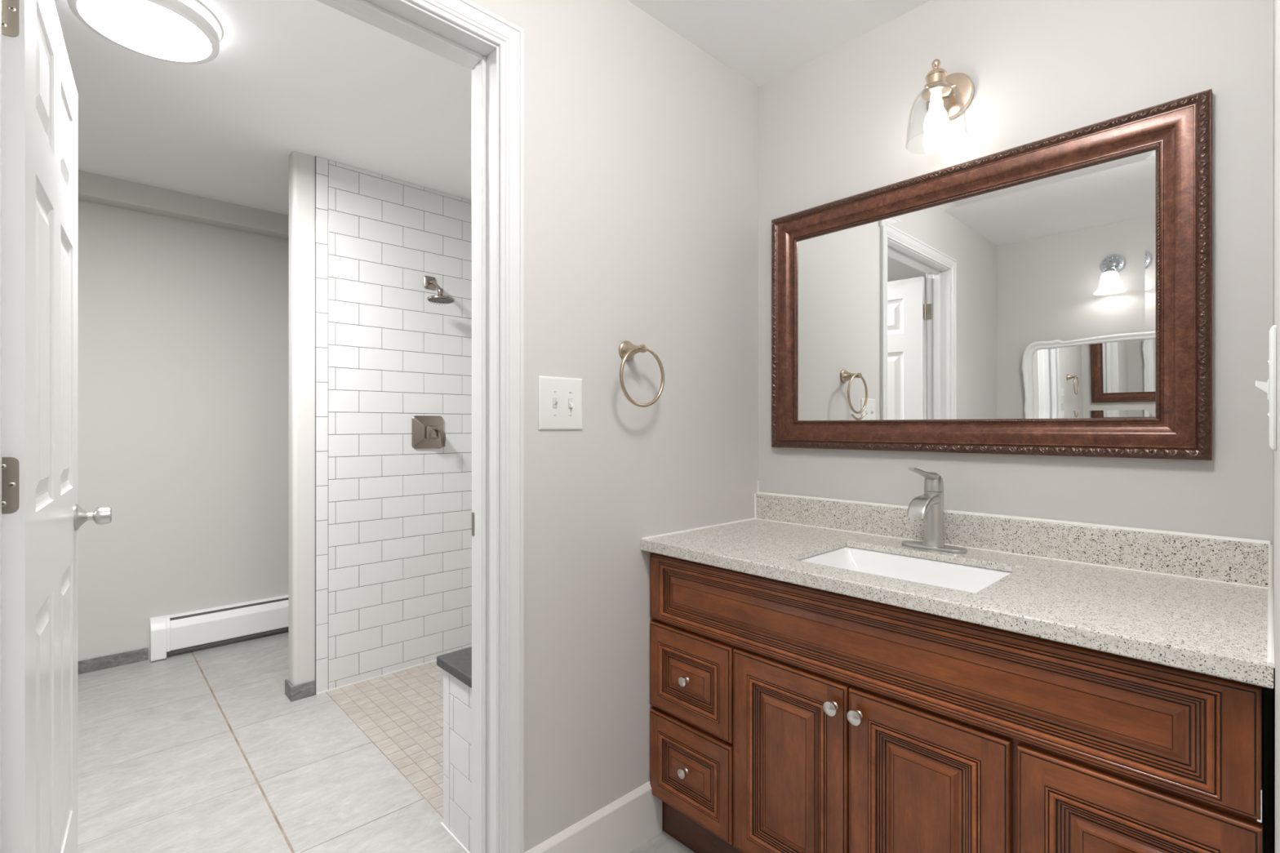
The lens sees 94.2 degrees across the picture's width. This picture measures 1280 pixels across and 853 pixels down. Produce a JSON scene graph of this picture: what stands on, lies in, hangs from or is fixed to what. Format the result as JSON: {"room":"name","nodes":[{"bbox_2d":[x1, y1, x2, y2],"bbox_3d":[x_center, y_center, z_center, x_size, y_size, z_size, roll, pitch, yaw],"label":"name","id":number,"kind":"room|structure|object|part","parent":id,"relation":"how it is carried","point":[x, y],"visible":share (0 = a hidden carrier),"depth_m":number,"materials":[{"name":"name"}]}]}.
{"room":"bathroom","nodes":[
{"label":"bathroom","id":0,"kind":"room"},
{"bbox_2d":[77,200,288,661],"bbox_3d":[-2.703,-0.005,3.053,3.300,2.440,0.120,0,0,-43],"label":"wall","id":1,"kind":"structure","parent":0,"point":[183,326],"depth_m":3.18,"materials":[{"name":"grey paint"}]},
{"bbox_2d":[77,647,147,674],"bbox_3d":[-3.207,1.183,2.488,1.772,0.063,0.008,0,0,-43],"label":"baseboard","id":2,"kind":"structure","parent":1,"relation":"attached to","point":[140,655],"depth_m":3.00,"materials":[{"name":"grey tile"}]},
{"bbox_2d":[77,169,288,239],"bbox_3d":[-2.624,-1.169,2.970,3.300,0.112,0.110,0,0,-43],"label":"soffit","id":3,"kind":"structure","parent":1,"relation":"attached to","point":[91,187],"depth_m":3.11,"materials":[{"name":"grey paint"}]},
{"bbox_2d":[149,594,288,662],"bbox_3d":[-2.005,1.105,3.580,1.462,0.213,0.072,0,0,-43],"label":"baseboard heater","id":4,"kind":"object","parent":1,"relation":"attached to","point":[178,632],"visible":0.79,"depth_m":3.25,"materials":[{"name":"white metal"}]},
{"bbox_2d":[288,151,471,695],"bbox_3d":[-1.170,-0.005,3.039,1.090,2.440,0.108,0,0,-43],"label":"wall","id":5,"kind":"structure","parent":0,"point":[380,526],"depth_m":2.86,"materials":[{"name":"white tile"}]},
{"bbox_2d":[284,679,315,702],"bbox_3d":[-1.541,1.182,2.695,0.098,0.066,0.110,0,0,-43],"label":"baseboard","id":6,"kind":"structure","parent":5,"relation":"attached to","point":[296,692],"depth_m":2.65,"materials":[{"name":"grey tile"}]},
{"bbox_2d":[411,415,445,448],"bbox_3d":[-1.060,0.029,3.017,0.164,0.168,0.083,0,0,-43],"label":"shower valve","id":7,"kind":"object","parent":5,"relation":"attached to","point":[428,432],"visible":1,"depth_m":3.01,"materials":[{"name":"silver metal"}]},
{"bbox_3d":[-1.030,0.057,3.021,0.082,0.093,0.034,0,0,-16],"label":"lever","id":8,"kind":"part","parent":7,"relation":"part of","materials":[{"name":"silver metal"}]},
{"bbox_2d":[423,275,454,305],"bbox_3d":[-1.013,-0.690,2.969,0.130,0.160,0.218,0,0,-43],"label":"shower fixture","id":9,"kind":"object","parent":5,"relation":"attached to","point":[429,282],"visible":1,"depth_m":2.95,"materials":[{"name":"silver metal"}]},
{"bbox_3d":[-1.030,-0.704,2.998,0.017,0.085,0.141,0,0,-43],"label":"shower arm","id":10,"kind":"part","parent":9,"relation":"part of","materials":[{"name":"silver metal"}]},
{"bbox_2d":[77,630,694,852],"bbox_3d":[-0.728,1.255,0.964,3.540,0.080,5.870,0,0,-43],"label":"floor","id":11,"kind":"structure","parent":0,"point":[206,749],"depth_m":2.15,"materials":[{"name":"grey tile"}]},
{"bbox_2d":[436,646,471,852],"bbox_3d":[-0.142,0.959,2.026,0.984,0.512,0.366,0,0,-43],"label":"half wall","id":12,"kind":"structure","parent":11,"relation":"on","point":[456,665],"depth_m":1.75,"materials":[{"name":"white tile"}]},
{"bbox_2d":[649,552,1262,852],"bbox_3d":[0.645,0.789,1.483,0.567,0.852,1.256,0,0,-43],"label":"vanity cabinet","id":13,"kind":"object","parent":11,"relation":"on","point":[785,717],"visible":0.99,"depth_m":1.21,"materials":[{"name":"brown wood"}]},
{"bbox_3d":[0.120,0.959,1.646,0.026,0.028,0.028,0,0,-43],"label":"knob","id":14,"kind":"part","parent":13,"relation":"part of","materials":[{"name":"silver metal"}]},
{"bbox_3d":[0.122,0.704,1.644,0.026,0.028,0.028,0,0,-43],"label":"knob","id":15,"kind":"part","parent":13,"relation":"part of","materials":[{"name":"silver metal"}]},
{"bbox_3d":[0.137,0.963,1.658,0.022,0.252,0.303,0,0,-43],"label":"drawer","id":16,"kind":"part","parent":13,"relation":"part of","materials":[{"name":"brown wood"}]},
{"bbox_3d":[0.137,0.701,1.658,0.022,0.248,0.303,0,0,-43],"label":"drawer","id":17,"kind":"part","parent":13,"relation":"part of","materials":[{"name":"brown wood"}]},
{"bbox_3d":[0.353,0.833,1.430,0.022,0.512,0.314,0,0,-43],"label":"door","id":18,"kind":"part","parent":13,"relation":"part of","materials":[{"name":"brown wood"}]},
{"bbox_3d":[0.426,0.625,1.321,0.026,0.033,0.033,0,0,-43],"label":"knob","id":19,"kind":"part","parent":13,"relation":"part of","materials":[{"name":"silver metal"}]},
{"bbox_3d":[0.465,0.625,1.280,0.026,0.033,0.033,0,0,-43],"label":"knob","id":20,"kind":"part","parent":13,"relation":"part of","materials":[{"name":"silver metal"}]},
{"bbox_3d":[0.570,0.833,1.200,0.022,0.512,0.312,0,0,-43],"label":"door","id":21,"kind":"part","parent":13,"relation":"part of","materials":[{"name":"brown wood"}]},
{"bbox_2d":[640,480,1275,688],"bbox_3d":[0.651,0.279,1.483,0.587,0.168,1.275,0,0,-43],"label":"countertop","id":22,"kind":"structure","parent":13,"relation":"on","point":[1201,603],"depth_m":1.29,"materials":[{"name":"stone"}]},
{"bbox_2d":[798,546,1012,593],"bbox_3d":[0.633,0.411,1.454,0.383,0.124,0.500,0,0,-43],"label":"sink","id":23,"kind":"object","parent":22,"relation":"in","point":[970,579],"visible":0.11,"depth_m":1.58,"materials":[{"name":"white ceramic"}]},
{"bbox_2d":[902,467,967,553],"bbox_3d":[0.755,0.218,1.575,0.176,0.225,0.167,0,0,-43],"label":"faucet","id":24,"kind":"object","parent":22,"relation":"on","point":[929,506],"visible":1,"depth_m":1.59,"materials":[{"name":"silver metal"}]},
{"bbox_3d":[0.756,0.208,1.576,0.132,0.059,0.048,0,0,-43],"label":"spout","id":25,"kind":"part","parent":24,"relation":"part of","materials":[{"name":"silver metal"}]},
{"bbox_3d":[0.754,0.141,1.574,0.173,0.070,0.049,0,0,-43],"label":"lever handle","id":26,"kind":"part","parent":24,"relation":"part of","materials":[{"name":"silver metal"}]},
{"bbox_3d":[0.799,0.327,1.617,0.057,0.008,0.167,0,0,-43],"label":"deck plate","id":27,"kind":"part","parent":24,"relation":"part of","materials":[{"name":"silver metal"}]},
{"bbox_3d":[0.790,0.702,0.967,0.022,0.247,0.307,0,0,-43],"label":"drawer","id":28,"kind":"part","parent":13,"relation":"part of","materials":[{"name":"brown wood"}]},
{"bbox_2d":[53,0,931,215],"bbox_3d":[-0.728,-1.275,0.964,3.540,0.100,5.870,0,0,-43],"label":"ceiling","id":29,"kind":"structure","parent":0,"point":[313,77],"depth_m":2.15,"materials":[{"name":"white paint"}]},
{"bbox_2d":[66,0,222,64],"bbox_3d":[-1.445,-1.195,1.745,0.356,0.060,0.356,0,0,-43],"label":"ceiling light","id":30,"kind":"object","parent":29,"relation":"attached to","point":[186,32],"visible":1,"depth_m":1.74,"materials":[{"name":"white plastic"}]},
{"bbox_3d":[-1.445,-1.211,1.745,0.356,0.028,0.356,0,0,-43],"label":"mounting plate","id":31,"kind":"part","parent":30,"relation":"part of","materials":[{"name":"white ceramic"}]},
{"bbox_2d":[469,0,758,852],"bbox_3d":[-0.814,-0.005,1.055,3.300,2.440,0.120,0,0,-43],"label":"wall","id":32,"kind":"structure","parent":0,"point":[641,145],"depth_m":1.69,"materials":[{"name":"grey paint"}]},
{"bbox_2d":[1,0,111,852],"bbox_3d":[-1.266,0.159,1.267,0.177,2.088,0.792,0,0,-39],"label":"door","id":33,"kind":"structure","parent":32,"relation":"in","point":[42,515],"depth_m":1.10,"materials":[{"name":"white paint"}]},
{"bbox_3d":[-1.268,0.159,1.270,0.035,2.088,0.785,0,0,-39],"label":"panel","id":34,"kind":"part","parent":33,"relation":"part of","materials":[{"name":"white paint"}]},
{"bbox_3d":[-1.433,0.235,1.560,0.071,0.069,0.069,0,0,-39],"label":"knob","id":35,"kind":"part","parent":33,"relation":"part of","materials":[{"name":"silver metal"}]},
{"bbox_2d":[0,0,524,852],"bbox_3d":[-0.679,0.122,1.175,0.958,2.186,0.145,0,0,-43],"label":"door frame","id":36,"kind":"structure","parent":32,"relation":"attached to","point":[404,20],"depth_m":1.43,"materials":[{"name":"white paint"}]},
{"bbox_3d":[-0.421,0.246,1.500,0.002,0.058,0.012,0,0,-43],"label":"strike plate","id":37,"kind":"part","parent":36,"relation":"part of","materials":[{"name":"silver metal"}]},
{"bbox_2d":[537,375,582,430],"bbox_3d":[-0.201,-0.059,1.541,0.140,0.137,0.016,0,0,-43],"label":"switch plate","id":38,"kind":"object","parent":32,"relation":"attached to","point":[560,399],"visible":1,"depth_m":1.54,"materials":[{"name":"white plastic"}]},
{"bbox_2d":[524,781,662,852],"bbox_3d":[-0.113,1.135,1.625,0.482,0.160,0.015,0,0,-43],"label":"baseboard","id":39,"kind":"structure","parent":32,"relation":"attached to","point":[627,823],"depth_m":1.66,"materials":[{"name":"white paint"}]},
{"bbox_2d":[618,340,664,407],"bbox_3d":[-0.010,-0.150,1.678,0.171,0.192,0.078,0,0,-43],"label":"towel ring","id":40,"kind":"object","parent":32,"relation":"attached to","point":[627,350],"visible":1,"depth_m":1.67,"materials":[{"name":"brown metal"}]},
{"bbox_3d":[-0.013,-0.217,1.676,0.057,0.057,0.078,0,0,-43],"label":"post","id":41,"kind":"part","parent":40,"relation":"part of","materials":[{"name":"brown metal"}]},
{"bbox_2d":[758,0,1272,852],"bbox_3d":[0.521,-0.005,2.132,0.120,2.440,5.850,0,0,-43],"label":"wall","id":42,"kind":"structure","parent":0,"point":[835,126],"depth_m":1.50,"materials":[{"name":"grey paint"}]},
{"bbox_2d":[905,58,974,144],"bbox_3d":[0.808,-0.879,1.611,0.177,0.220,0.151,0,0,-43],"label":"wall sconce","id":43,"kind":"object","parent":42,"relation":"attached to","point":[947,97],"visible":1,"depth_m":1.60,"materials":[{"name":"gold metal"}]},
{"bbox_3d":[0.798,-0.835,1.602,0.060,0.116,0.060,0,0,-43],"label":"light bulb","id":44,"kind":"part","parent":43,"relation":"part of","materials":[{"name":"white glass"}]},
{"bbox_3d":[0.798,-0.838,1.602,0.151,0.138,0.151,0,0,-43],"label":"lamp shade","id":45,"kind":"part","parent":43,"relation":"part of","materials":[{"name":"clear glass"}]},
{"bbox_3d":[0.831,-0.935,1.630,0.085,0.040,0.040,0,0,-43],"label":"arm","id":46,"kind":"part","parent":43,"relation":"part of","materials":[{"name":"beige metal"}]},
{"bbox_2d":[771,88,1212,460],"bbox_3d":[0.844,-0.325,1.676,0.034,0.794,1.109,0,0,-43],"label":"framed mirror","id":47,"kind":"object","parent":42,"relation":"attached to","point":[1052,295],"visible":1,"depth_m":1.54,"materials":[{"name":"brown wood"}]},
{"bbox_2d":[797,149,1155,420],"bbox_3d":[0.852,-0.325,1.684,0.001,0.611,0.926,0,0,-43],"label":"mirror glass","id":48,"kind":"object","parent":47,"relation":"attached to","point":[1030,296],"depth_m":1.59,"materials":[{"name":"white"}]},
{"bbox_3d":[0.846,-0.325,1.678,0.004,0.628,0.943,0,0,-43],"label":"bead trim","id":49,"kind":"part","parent":47,"relation":"part of","materials":[{"name":"brown metal"}]},
{"bbox_2d":[755,493,1271,587],"bbox_3d":[0.855,0.286,1.675,0.020,0.090,1.269,0,0,-43],"label":"backsplash","id":50,"kind":"structure","parent":42,"relation":"attached to","point":[1207,558],"depth_m":1.47,"materials":[{"name":"stone"}]},
{"bbox_2d":[1272,0,1279,852],"bbox_3d":[0.142,-0.005,0.043,3.300,2.440,0.120,0,0,-43],"label":"wall","id":51,"kind":"structure","parent":0,"point":[1276,3],"depth_m":0.69,"materials":[{"name":"grey paint"}]},
{"bbox_2d":[1255,324,1276,450],"bbox_3d":[0.713,-0.042,0.677,0.075,0.137,0.016,0,0,-43],"label":"switch plate","id":52,"kind":"object","parent":51,"relation":"attached to","point":[1270,387],"visible":1,"depth_m":0.65,"materials":[{"name":"white plastic"}]},
{"bbox_3d":[0.716,-0.042,0.673,0.075,0.137,0.005,0,0,-43],"label":"plate","id":53,"kind":"part","parent":52,"relation":"part of","materials":[{"name":"white plastic"}]}
]}

